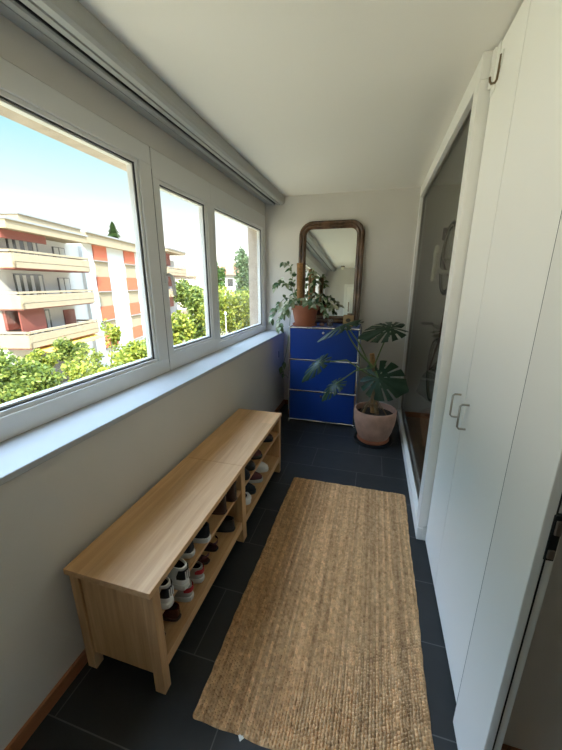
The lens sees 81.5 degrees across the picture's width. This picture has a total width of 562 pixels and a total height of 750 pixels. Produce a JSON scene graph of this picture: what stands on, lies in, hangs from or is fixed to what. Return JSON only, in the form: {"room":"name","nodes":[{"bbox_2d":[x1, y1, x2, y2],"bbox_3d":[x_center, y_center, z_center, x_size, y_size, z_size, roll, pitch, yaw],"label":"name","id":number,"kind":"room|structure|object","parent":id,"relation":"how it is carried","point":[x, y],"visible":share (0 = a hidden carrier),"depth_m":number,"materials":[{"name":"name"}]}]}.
{"room":"entrance hallway","nodes":[
{"label":"entrance hallway","id":0,"kind":"room"},
{"bbox_2d":[0,14,264,442],"bbox_3d":[-0.962,0.007,1.831,0.180,2.905,5.468,4,16,15],"label":"wall","id":1,"kind":"structure","parent":0,"point":[19,48],"depth_m":1.57,"materials":[{"name":"paint"}]},
{"bbox_2d":[0,57,169,441],"bbox_3d":[-1.200,-0.280,0.659,0.070,1.332,3.016,4,16,15],"label":"window","id":2,"kind":"structure","parent":1,"relation":"in","point":[21,92],"depth_m":1.60,"materials":[{"name":"white plastic"}]},
{"bbox_2d":[0,0,284,204],"bbox_3d":[-0.786,-1.307,1.300,0.238,0.087,5.264,4,16,15],"label":"trim","id":3,"kind":"structure","parent":1,"relation":"attached to","point":[70,18],"depth_m":1.44,"materials":[{"name":"grey paint"}]},
{"bbox_2d":[14,0,274,203],"bbox_3d":[-0.768,-1.293,1.296,0.023,0.042,5.218,4,16,15],"label":"track","id":4,"kind":"object","parent":1,"relation":"attached to","point":[20,3],"visible":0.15,"depth_m":1.43,"materials":[{"name":"grey aluminum"},{"name":"black rubber"}]},
{"bbox_2d":[149,147,217,369],"bbox_3d":[-0.662,-0.766,2.389,0.130,1.332,0.734,4,16,15],"label":"window","id":5,"kind":"structure","parent":1,"relation":"in","point":[168,176],"depth_m":2.33,"materials":[{"name":"white plastic"}]},
{"bbox_2d":[210,183,265,349],"bbox_3d":[-0.406,-1.042,3.369,0.070,1.332,1.366,4,16,15],"label":"window","id":6,"kind":"structure","parent":1,"relation":"in","point":[224,204],"depth_m":3.26,"materials":[{"name":"white plastic"}]},
{"bbox_2d":[0,334,283,749],"bbox_3d":[-0.790,0.603,1.840,0.235,0.954,5.268,4,16,15],"label":"wall","id":7,"kind":"structure","parent":0,"point":[53,511],"depth_m":1.28,"materials":[{"name":"paint"}]},
{"bbox_2d":[0,330,284,485],"bbox_3d":[-0.784,0.131,1.706,0.249,0.026,5.268,4,16,15],"label":"windowsill","id":8,"kind":"structure","parent":7,"relation":"on","point":[19,454],"depth_m":1.48,"materials":[{"name":"grey stone"}]},
{"bbox_2d":[4,399,284,749],"bbox_3d":[-0.671,1.041,1.929,0.013,0.062,5.268,4,16,15],"label":"baseboard","id":9,"kind":"structure","parent":7,"relation":"attached to","point":[19,740],"depth_m":1.22,"materials":[{"name":"brown wood"}]},
{"bbox_2d":[21,404,457,749],"bbox_3d":[0.750,1.250,1.679,3.800,0.200,5.468,4,16,15],"label":"floor","id":10,"kind":"structure","parent":0,"point":[115,705],"depth_m":1.41,"materials":[{"name":"tile"}]},
{"bbox_2d":[63,408,281,694],"bbox_3d":[-0.405,0.773,2.022,0.378,0.528,1.690,4,16,15],"label":"bench","id":11,"kind":"object","parent":10,"relation":"on","point":[116,580],"visible":0.99,"depth_m":1.40,"materials":[{"name":"brown wood"}]},
{"bbox_2d":[159,577,173,609],"bbox_3d":[-0.544,0.812,1.277,0.296,0.109,0.097,7,17,22],"label":"sneaker","id":12,"kind":"object","parent":11,"relation":"on","point":[166,589],"visible":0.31,"depth_m":1.22,"materials":[{"name":"white leather"}]},
{"bbox_2d":[162,602,181,621],"bbox_3d":[-0.571,1.024,1.444,0.278,0.063,0.083,4,16,13],"label":"loafer","id":13,"kind":"object","parent":11,"relation":"on","point":[173,614],"visible":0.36,"depth_m":1.40,"materials":[{"name":"brown leather"}]},
{"bbox_2d":[167,557,189,590],"bbox_3d":[-0.501,0.789,1.359,0.296,0.109,0.097,8,18,26],"label":"sneaker","id":14,"kind":"object","parent":11,"relation":"on","point":[179,575],"visible":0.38,"depth_m":1.29,"materials":[{"name":"white rubber"}]},
{"bbox_2d":[174,579,193,601],"bbox_3d":[-0.539,0.986,1.529,0.279,0.089,0.094,4,16,13],"label":"sneaker","id":15,"kind":"object","parent":11,"relation":"on","point":[187,595],"visible":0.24,"depth_m":1.49,"materials":[{"name":"white leather"}]},
{"bbox_2d":[181,541,194,558],"bbox_3d":[-0.522,0.762,1.492,0.278,0.089,0.094,4,16,15],"label":"sneaker","id":16,"kind":"object","parent":11,"relation":"on","point":[189,552],"visible":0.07,"depth_m":1.45,"materials":[{"name":"white rubber"}]},
{"bbox_2d":[189,561,204,583],"bbox_3d":[-0.511,0.959,1.626,0.279,0.089,0.094,4,16,15],"label":"sneaker","id":17,"kind":"object","parent":11,"relation":"on","point":[197,575],"visible":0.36,"depth_m":1.58,"materials":[{"name":"white rubber"}]},
{"bbox_2d":[163,520,238,647],"bbox_3d":[-0.525,0.999,1.687,0.344,0.018,0.793,4,16,15],"label":"shelf","id":18,"kind":"object","parent":11,"relation":"attached to","point":[225,542],"depth_m":1.62,"materials":[{"name":"brown wood"}]},
{"bbox_2d":[162,490,240,613],"bbox_3d":[-0.512,0.783,1.622,0.350,0.018,0.793,4,16,15],"label":"shelf","id":19,"kind":"object","parent":11,"relation":"attached to","point":[214,521],"depth_m":1.62,"materials":[{"name":"brown wood"}]},
{"bbox_2d":[193,522,210,542],"bbox_3d":[-0.470,0.739,1.573,0.278,0.089,0.094,4,16,13],"label":"sneaker","id":20,"kind":"object","parent":11,"relation":"on","point":[203,536],"visible":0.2,"depth_m":1.53,"materials":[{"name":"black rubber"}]},
{"bbox_2d":[197,547,209,564],"bbox_3d":[-0.505,0.938,1.730,0.278,0.074,0.083,4,16,15],"label":"sandal","id":21,"kind":"object","parent":11,"relation":"on","point":[205,560],"visible":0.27,"depth_m":1.70,"materials":[{"name":"brown leather"}]},
{"bbox_2d":[204,535,218,551],"bbox_3d":[-0.477,0.915,1.812,0.278,0.074,0.083,4,16,15],"label":"sandal","id":22,"kind":"object","parent":11,"relation":"on","point":[213,547],"visible":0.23,"depth_m":1.78,"materials":[{"name":"brown leather"}]},
{"bbox_2d":[212,493,227,514],"bbox_3d":[-0.422,0.673,1.757,0.278,0.118,0.094,4,16,12],"label":"boot","id":23,"kind":"object","parent":11,"relation":"on","point":[221,509],"visible":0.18,"depth_m":1.72,"materials":[{"name":"brown leather"}]},
{"bbox_2d":[216,515,234,532],"bbox_3d":[-0.406,0.877,1.938,0.273,0.079,0.094,2,16,7],"label":"slip","id":24,"kind":"object","parent":11,"relation":"on","point":[228,525],"visible":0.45,"depth_m":1.91,"materials":[{"name":"black fabric"}]},
{"bbox_2d":[226,480,237,501],"bbox_3d":[-0.379,0.641,1.869,0.278,0.118,0.094,5,17,18],"label":"boot","id":25,"kind":"object","parent":11,"relation":"on","point":[231,496],"visible":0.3,"depth_m":1.82,"materials":[{"name":"brown leather"}]},
{"bbox_2d":[245,468,249,479],"bbox_3d":[-0.327,0.599,2.072,0.278,0.089,0.094,4,16,15],"label":"trainer","id":26,"kind":"object","parent":11,"relation":"on","point":[247,474],"visible":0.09,"depth_m":2.03,"materials":[{"name":"black fabric"}]},
{"bbox_2d":[245,492,250,504],"bbox_3d":[-0.336,0.804,2.177,0.279,0.089,0.094,3,16,9],"label":"sneaker","id":27,"kind":"object","parent":11,"relation":"on","point":[248,496],"visible":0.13,"depth_m":2.15,"materials":[{"name":"white leather"}]},
{"bbox_2d":[245,482,255,494],"bbox_3d":[-0.310,0.774,2.285,0.278,0.089,0.094,3,16,9],"label":"sneaker","id":28,"kind":"object","parent":11,"relation":"on","point":[250,488],"visible":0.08,"depth_m":2.25,"materials":[{"name":"black fabric"}]},
{"bbox_2d":[245,459,255,470],"bbox_3d":[-0.302,0.570,2.175,0.278,0.089,0.094,4,16,15],"label":"trainer","id":29,"kind":"object","parent":11,"relation":"on","point":[250,466],"visible":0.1,"depth_m":2.13,"materials":[{"name":"black fabric"}]},
{"bbox_2d":[248,471,262,482],"bbox_3d":[-0.270,0.736,2.421,0.278,0.089,0.094,3,16,10],"label":"sneaker","id":30,"kind":"object","parent":11,"relation":"on","point":[256,477],"visible":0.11,"depth_m":2.38,"materials":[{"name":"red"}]},
{"bbox_2d":[251,449,261,459],"bbox_3d":[-0.266,0.531,2.315,0.278,0.089,0.094,4,16,15],"label":"trainer","id":31,"kind":"object","parent":11,"relation":"on","point":[258,455],"visible":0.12,"depth_m":2.27,"materials":[{"name":"fabric"}]},
{"bbox_2d":[246,455,276,509],"bbox_3d":[-0.303,0.786,2.445,0.344,0.018,0.774,4,16,15],"label":"shelf","id":32,"kind":"object","parent":11,"relation":"attached to","point":[271,460],"depth_m":2.45,"materials":[{"name":"brown wood"}]},
{"bbox_2d":[245,431,278,485],"bbox_3d":[-0.290,0.570,2.381,0.350,0.018,0.774,4,16,15],"label":"shelf","id":33,"kind":"object","parent":11,"relation":"attached to","point":[265,446],"depth_m":2.41,"materials":[{"name":"brown wood"}]},
{"bbox_2d":[256,461,268,472],"bbox_3d":[-0.233,0.699,2.554,0.278,0.089,0.094,3,16,9],"label":"sneaker","id":34,"kind":"object","parent":11,"relation":"on","point":[263,467],"visible":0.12,"depth_m":2.52,"materials":[{"name":"white leather"}]},
{"bbox_2d":[263,433,272,441],"bbox_3d":[-0.194,0.462,2.561,0.278,0.089,0.094,4,16,15],"label":"trainer","id":35,"kind":"object","parent":11,"relation":"on","point":[269,438],"visible":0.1,"depth_m":2.51,"materials":[{"name":"black fabric"}]},
{"bbox_2d":[193,477,433,749],"bbox_3d":[0.303,1.090,1.845,0.880,0.016,1.642,4,16,15],"label":"rug","id":36,"kind":"object","parent":10,"relation":"on","point":[321,649],"visible":1,"depth_m":1.48,"materials":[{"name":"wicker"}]},
{"bbox_2d":[288,323,362,428],"bbox_3d":[0.517,-0.033,3.817,0.768,1.110,0.547,4,16,15],"label":"storage cabinet","id":37,"kind":"object","parent":10,"relation":"on","point":[305,403],"visible":0.83,"depth_m":3.58,"materials":[{"name":"blue powder-coated metal"},{"name":"chrome"}]},
{"bbox_2d":[268,261,338,377],"bbox_3d":[0.248,-0.526,3.627,0.775,1.406,0.375,4,16,15],"label":"pothos","id":38,"kind":"object","parent":37,"relation":"on","point":[304,311],"visible":0.99,"depth_m":3.51,"materials":[{"name":"green plant"}]},
{"bbox_2d":[292,304,318,324],"bbox_3d":[0.267,-0.670,3.619,0.306,0.213,0.306,4,16,15],"label":"pot","id":39,"kind":"object","parent":38,"relation":"attached to","point":[302,316],"depth_m":3.52,"materials":[{"name":"orange ceramic"}]},
{"bbox_2d":[327,319,332,326],"bbox_3d":[0.536,-0.572,3.567,0.072,0.075,0.072,4,16,15],"label":"candle holder","id":40,"kind":"object","parent":37,"relation":"on","point":[329,321],"visible":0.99,"depth_m":3.54,"materials":[{"name":"clear glass"}]},
{"bbox_2d":[298,219,364,323],"bbox_3d":[0.554,-1.161,3.725,0.735,1.123,0.098,4,16,15],"label":"wall mirror","id":41,"kind":"object","parent":37,"relation":"on","point":[334,249],"visible":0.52,"depth_m":3.70,"materials":[{"name":"brown wood"}]},
{"bbox_2d":[305,228,356,315],"bbox_3d":[0.557,-1.164,3.737,0.575,0.965,0.006,4,13,15],"label":"mirror glass","id":42,"kind":"object","parent":41,"relation":"attached to","point":[332,252],"depth_m":3.71,"materials":[{"name":"silver metal"}]},
{"bbox_2d":[343,315,353,326],"bbox_3d":[0.729,-0.586,3.528,0.110,0.125,0.041,4,16,15],"label":"wooden block","id":43,"kind":"object","parent":37,"relation":"on","point":[346,318],"visible":0.82,"depth_m":3.50,"materials":[{"name":"beige wood"}]},
{"bbox_2d":[302,320,408,448],"bbox_3d":[0.696,0.090,3.168,0.966,1.226,0.414,-1,16,-5],"label":"monstera","id":44,"kind":"object","parent":10,"relation":"on","point":[374,420],"visible":1,"depth_m":3.12,"materials":[{"name":"green plant"}]},
{"bbox_2d":[354,402,396,441],"bbox_3d":[0.943,0.490,3.304,0.414,0.321,0.414,4,16,15],"label":"pot","id":45,"kind":"object","parent":44,"relation":"attached to","point":[372,424],"depth_m":3.18,"materials":[{"name":"ceramic"}]},
{"bbox_2d":[425,0,561,702],"bbox_3d":[1.034,-0.023,1.217,0.602,2.501,0.904,4,16,15],"label":"wardrobe","id":46,"kind":"object","parent":10,"relation":"on","point":[518,206],"visible":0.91,"depth_m":1.15,"materials":[{"name":"white laminate"}]},
{"bbox_2d":[488,40,504,97],"bbox_3d":[0.868,-1.264,1.336,0.042,0.173,0.122,4,16,15],"label":"coat hook","id":47,"kind":"object","parent":46,"relation":"attached to","point":[497,58],"visible":1,"depth_m":1.35,"materials":[{"name":"white metal"}]},
{"bbox_2d":[78,0,523,196],"bbox_3d":[0.727,-1.401,0.833,3.800,0.350,5.668,4,16,15],"label":"ceiling","id":48,"kind":"structure","parent":0,"point":[317,96],"depth_m":1.52,"materials":[{"name":"white paint"}]},
{"bbox_2d":[265,184,460,413],"bbox_3d":[1.486,-0.737,3.748,3.760,2.505,0.200,4,16,15],"label":"wall","id":49,"kind":"structure","parent":0,"point":[389,217],"depth_m":3.65,"materials":[{"name":"paint"}]},
{"bbox_2d":[416,412,429,418],"bbox_3d":[2.289,0.532,3.754,1.628,0.062,0.014,4,16,15],"label":"baseboard","id":50,"kind":"structure","parent":49,"relation":"attached to","point":[418,415],"depth_m":3.90,"materials":[{"name":"brown wood"}]},
{"bbox_2d":[397,50,493,539],"bbox_3d":[1.175,-0.437,2.683,0.072,2.505,2.098,4,16,15],"label":"door frame","id":51,"kind":"structure","parent":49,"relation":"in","point":[473,108],"depth_m":1.94,"materials":[{"name":"white"}]},
{"bbox_2d":[442,219,454,239],"bbox_3d":[1.639,-1.411,3.181,0.040,0.132,0.416,4,16,15],"label":"hook","id":52,"kind":"object","parent":49,"relation":"attached to","point":[444,229],"visible":0.68,"depth_m":3.36,"materials":[{"name":"black plastic"}]},
{"bbox_2d":[424,221,455,401],"bbox_3d":[1.542,-0.524,3.077,0.466,1.770,1.073,4,16,15],"label":"bicycle","id":53,"kind":"object","parent":52,"relation":"hanging from","point":[435,268],"visible":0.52,"depth_m":3.21,"materials":[{"name":"grey metal"}]},
{"bbox_2d":[503,536,561,749],"bbox_3d":[1.472,0.140,0.633,1.630,2.505,0.100,4,16,15],"label":"wall","id":54,"kind":"structure","parent":0,"point":[535,721],"depth_m":1.00,"materials":[{"name":"paint"}]},
{"bbox_2d":[501,744,521,749],"bbox_3d":[1.470,1.332,0.907,1.600,0.062,0.014,4,16,15],"label":"baseboard","id":55,"kind":"structure","parent":54,"relation":"attached to","point":[504,746],"depth_m":1.09,"materials":[{"name":"brown wood"}]},
{"bbox_3d":[0.330,0.398,-0.290,0.050,2.505,2.035,4,16,15],"label":"wall","id":56,"kind":"structure","parent":0,"visible":0},
{"bbox_2d":[453,211,561,749],"bbox_3d":[0.628,0.104,0.757,0.045,2.505,0.228,4,16,15],"label":"door","id":57,"kind":"structure","parent":56,"relation":"in","point":[527,532],"depth_m":0.82,"materials":[{"name":"white paint"}]},
{"label":"outside","id":58,"kind":"structure","parent":0,"visible":0},
{"bbox_3d":[-68.850,-26.905,125.919,320.000,0.300,450.000,4,16,15],"label":"lawn","id":59,"kind":"structure","parent":58,"visible":0},
{"bbox_2d":[0,346,66,403],"bbox_3d":[-11.641,1.502,14.072,4.880,5.831,4.058,2,16,6],"label":"broadleaf tree","id":60,"kind":"object","parent":59,"relation":"on","point":[27,377],"visible":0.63,"depth_m":13.63,"materials":[{"name":"green plant"}]},
{"bbox_2d":[24,348,59,367],"bbox_3d":[-13.705,0.694,19.049,1.713,4.672,1.719,12,20,36],"label":"shrub","id":61,"kind":"object","parent":59,"relation":"on","point":[51,359],"visible":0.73,"depth_m":18.48,"materials":[{"name":"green plant"}]},
{"bbox_2d":[50,337,89,362],"bbox_3d":[-12.855,0.078,20.445,2.271,5.110,1.935,4,16,15],"label":"shrub","id":62,"kind":"object","parent":59,"relation":"on","point":[65,349],"visible":0.82,"depth_m":19.59,"materials":[{"name":"green plant"}]},
{"bbox_2d":[0,211,187,391],"bbox_3d":[-22.164,-8.876,37.635,13.400,12.950,34.600,1,16,2],"label":"apartment block","id":63,"kind":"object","parent":59,"relation":"on","point":[57,279],"visible":0.76,"depth_m":26.04,"materials":[{"name":"grey"}]},
{"bbox_2d":[8,239,36,262],"bbox_3d":[-18.136,-8.536,23.044,0.040,1.850,2.400,1,16,2],"label":"curtain","id":64,"kind":"object","parent":63,"relation":"hanging from","point":[12,244],"depth_m":22.82,"materials":[{"name":"grey fabric"}]},
{"bbox_2d":[15,275,44,302],"bbox_3d":[-18.140,-6.168,23.710,0.040,2.050,2.400,1,16,2],"label":"curtain","id":65,"kind":"object","parent":63,"relation":"hanging from","point":[23,283],"depth_m":23.50,"materials":[{"name":"grey fabric"}]},
{"bbox_2d":[28,311,51,334],"bbox_3d":[-18.144,-3.694,24.406,0.040,2.050,2.400,1,16,2],"label":"curtain","id":66,"kind":"object","parent":63,"relation":"hanging from","point":[47,315],"depth_m":25.28,"materials":[{"name":"red fabric"}]},
{"bbox_2d":[53,247,64,257],"bbox_3d":[-18.016,-9.681,26.563,0.040,1.250,1.200,1,16,2],"label":"curtain","id":67,"kind":"object","parent":63,"relation":"hanging from","point":[56,250],"depth_m":26.48,"materials":[{"name":"grey fabric"}]},
{"bbox_2d":[59,278,70,292],"bbox_3d":[-18.019,-7.313,27.229,0.040,1.450,1.200,1,16,2],"label":"curtain","id":68,"kind":"object","parent":63,"relation":"hanging from","point":[64,283],"depth_m":27.12,"materials":[{"name":"grey fabric"}]},
{"bbox_2d":[91,245,107,260],"bbox_3d":[-17.568,-11.799,31.617,0.100,1.350,2.300,1,16,2],"label":"shutter","id":69,"kind":"object","parent":63,"relation":"hanging from","point":[99,253],"depth_m":31.44,"materials":[{"name":"brown"}]},
{"bbox_2d":[96,277,111,290],"bbox_3d":[-17.572,-9.036,32.394,0.100,1.350,2.300,1,16,2],"label":"shutter","id":70,"kind":"object","parent":63,"relation":"hanging from","point":[102,283],"depth_m":32.18,"materials":[{"name":"brown"}]},
{"bbox_2d":[100,305,114,320],"bbox_3d":[-17.576,-6.331,33.155,0.100,1.350,2.300,1,16,2],"label":"shutter","id":71,"kind":"object","parent":63,"relation":"hanging from","point":[107,312],"depth_m":32.94,"materials":[{"name":"brown"}]},
{"bbox_2d":[105,333,118,347],"bbox_3d":[-17.580,-3.664,33.906,0.100,1.350,2.300,1,16,2],"label":"shutter","id":72,"kind":"object","parent":63,"relation":"hanging from","point":[106,346],"depth_m":32.99,"materials":[{"name":"brown"}]},
{"bbox_2d":[123,251,134,264],"bbox_3d":[-17.375,-13.402,37.318,0.100,1.350,2.450,1,16,2],"label":"shutter","id":73,"kind":"object","parent":63,"relation":"hanging from","point":[128,256],"depth_m":37.04,"materials":[{"name":"brown"}]},
{"bbox_2d":[126,278,137,289],"bbox_3d":[-17.379,-10.639,38.095,0.100,1.350,2.450,1,16,2],"label":"shutter","id":74,"kind":"object","parent":63,"relation":"hanging from","point":[131,283],"depth_m":37.80,"materials":[{"name":"brown"}]},
{"bbox_2d":[129,302,140,314],"bbox_3d":[-17.383,-7.934,38.856,0.100,1.350,2.450,1,16,2],"label":"shutter","id":75,"kind":"object","parent":63,"relation":"hanging from","point":[134,307],"depth_m":38.59,"materials":[{"name":"brown"}]},
{"bbox_2d":[132,325,142,338],"bbox_3d":[-17.387,-5.268,39.606,0.100,1.350,2.450,1,16,2],"label":"shutter","id":76,"kind":"object","parent":63,"relation":"hanging from","point":[137,330],"depth_m":39.38,"materials":[{"name":"brown"}]},
{"bbox_2d":[61,319,146,381],"bbox_3d":[-9.245,0.138,18.040,4.422,6.363,4.327,11,19,35],"label":"broadleaf tree","id":77,"kind":"object","parent":59,"relation":"on","point":[72,369],"visible":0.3,"depth_m":17.50,"materials":[{"name":"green plant"}]},
{"bbox_2d":[107,221,120,237],"bbox_3d":[-30.291,-18.326,60.591,9.653,18.685,9.059,-6,17,-19],"label":"spruce tree","id":78,"kind":"object","parent":59,"relation":"on","point":[112,231],"visible":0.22,"depth_m":58.06,"materials":[{"name":"green plant"}]},
{"bbox_2d":[113,336,147,366],"bbox_3d":[-5.506,1.305,13.934,2.514,6.314,2.276,4,16,15],"label":"broadleaf tree","id":79,"kind":"object","parent":59,"relation":"on","point":[134,354],"visible":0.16,"depth_m":12.84,"materials":[{"name":"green plant"}]},
{"bbox_2d":[174,263,197,318],"bbox_3d":[-25.136,-20.261,78.361,10.200,12.800,9.200,-3,16,-10],"label":"house","id":80,"kind":"structure","parent":59,"relation":"on","point":[190,277],"depth_m":74.90,"materials":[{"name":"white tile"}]},
{"bbox_2d":[171,309,201,345],"bbox_3d":[-3.069,1.640,10.644,1.669,7.441,1.378,4,16,15],"label":"broadleaf tree","id":81,"kind":"object","parent":59,"relation":"on","point":[181,331],"visible":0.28,"depth_m":9.80,"materials":[{"name":"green plant"}]},
{"bbox_2d":[172,278,203,339],"bbox_3d":[-8.653,-5.471,33.560,4.464,8.720,3.812,4,16,15],"label":"broadleaf tree","id":82,"kind":"object","parent":59,"relation":"on","point":[180,286],"visible":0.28,"depth_m":31.86,"materials":[{"name":"green plant"}]},
{"bbox_2d":[183,285,205,339],"bbox_3d":[-5.087,-1.756,21.537,2.769,8.090,2.617,1,16,3],"label":"broadleaf tree","id":83,"kind":"object","parent":59,"relation":"on","point":[193,300],"visible":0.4,"depth_m":20.48,"materials":[{"name":"green plant"}]},
{"bbox_2d":[217,261,225,287],"bbox_3d":[-9.586,-11.241,48.748,3.426,11.592,2.662,-10,18,-31],"label":"broadleaf tree","id":84,"kind":"object","parent":59,"relation":"on","point":[221,272],"visible":0.33,"depth_m":47.76,"materials":[{"name":"green plant"}]},
{"bbox_2d":[197,285,249,334],"bbox_3d":[-3.019,-1.260,19.656,3.702,8.154,3.110,4,16,15],"label":"broadleaf tree","id":85,"kind":"object","parent":59,"relation":"on","point":[237,317],"visible":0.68,"depth_m":18.46,"materials":[{"name":"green plant"}]},
{"bbox_2d":[219,263,238,304],"bbox_3d":[-8.945,-15.261,62.524,9.700,11.800,9.200,0,16,1],"label":"house","id":86,"kind":"structure","parent":59,"relation":"on","point":[230,271],"depth_m":58.12,"materials":[{"name":"grey"}]},
{"bbox_2d":[233,246,248,327],"bbox_3d":[-3.659,-6.334,31.374,2.230,11.602,2.828,6,17,21],"label":"poplar","id":87,"kind":"object","parent":59,"relation":"on","point":[242,262],"visible":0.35,"depth_m":30.16,"materials":[{"name":"green plant"}]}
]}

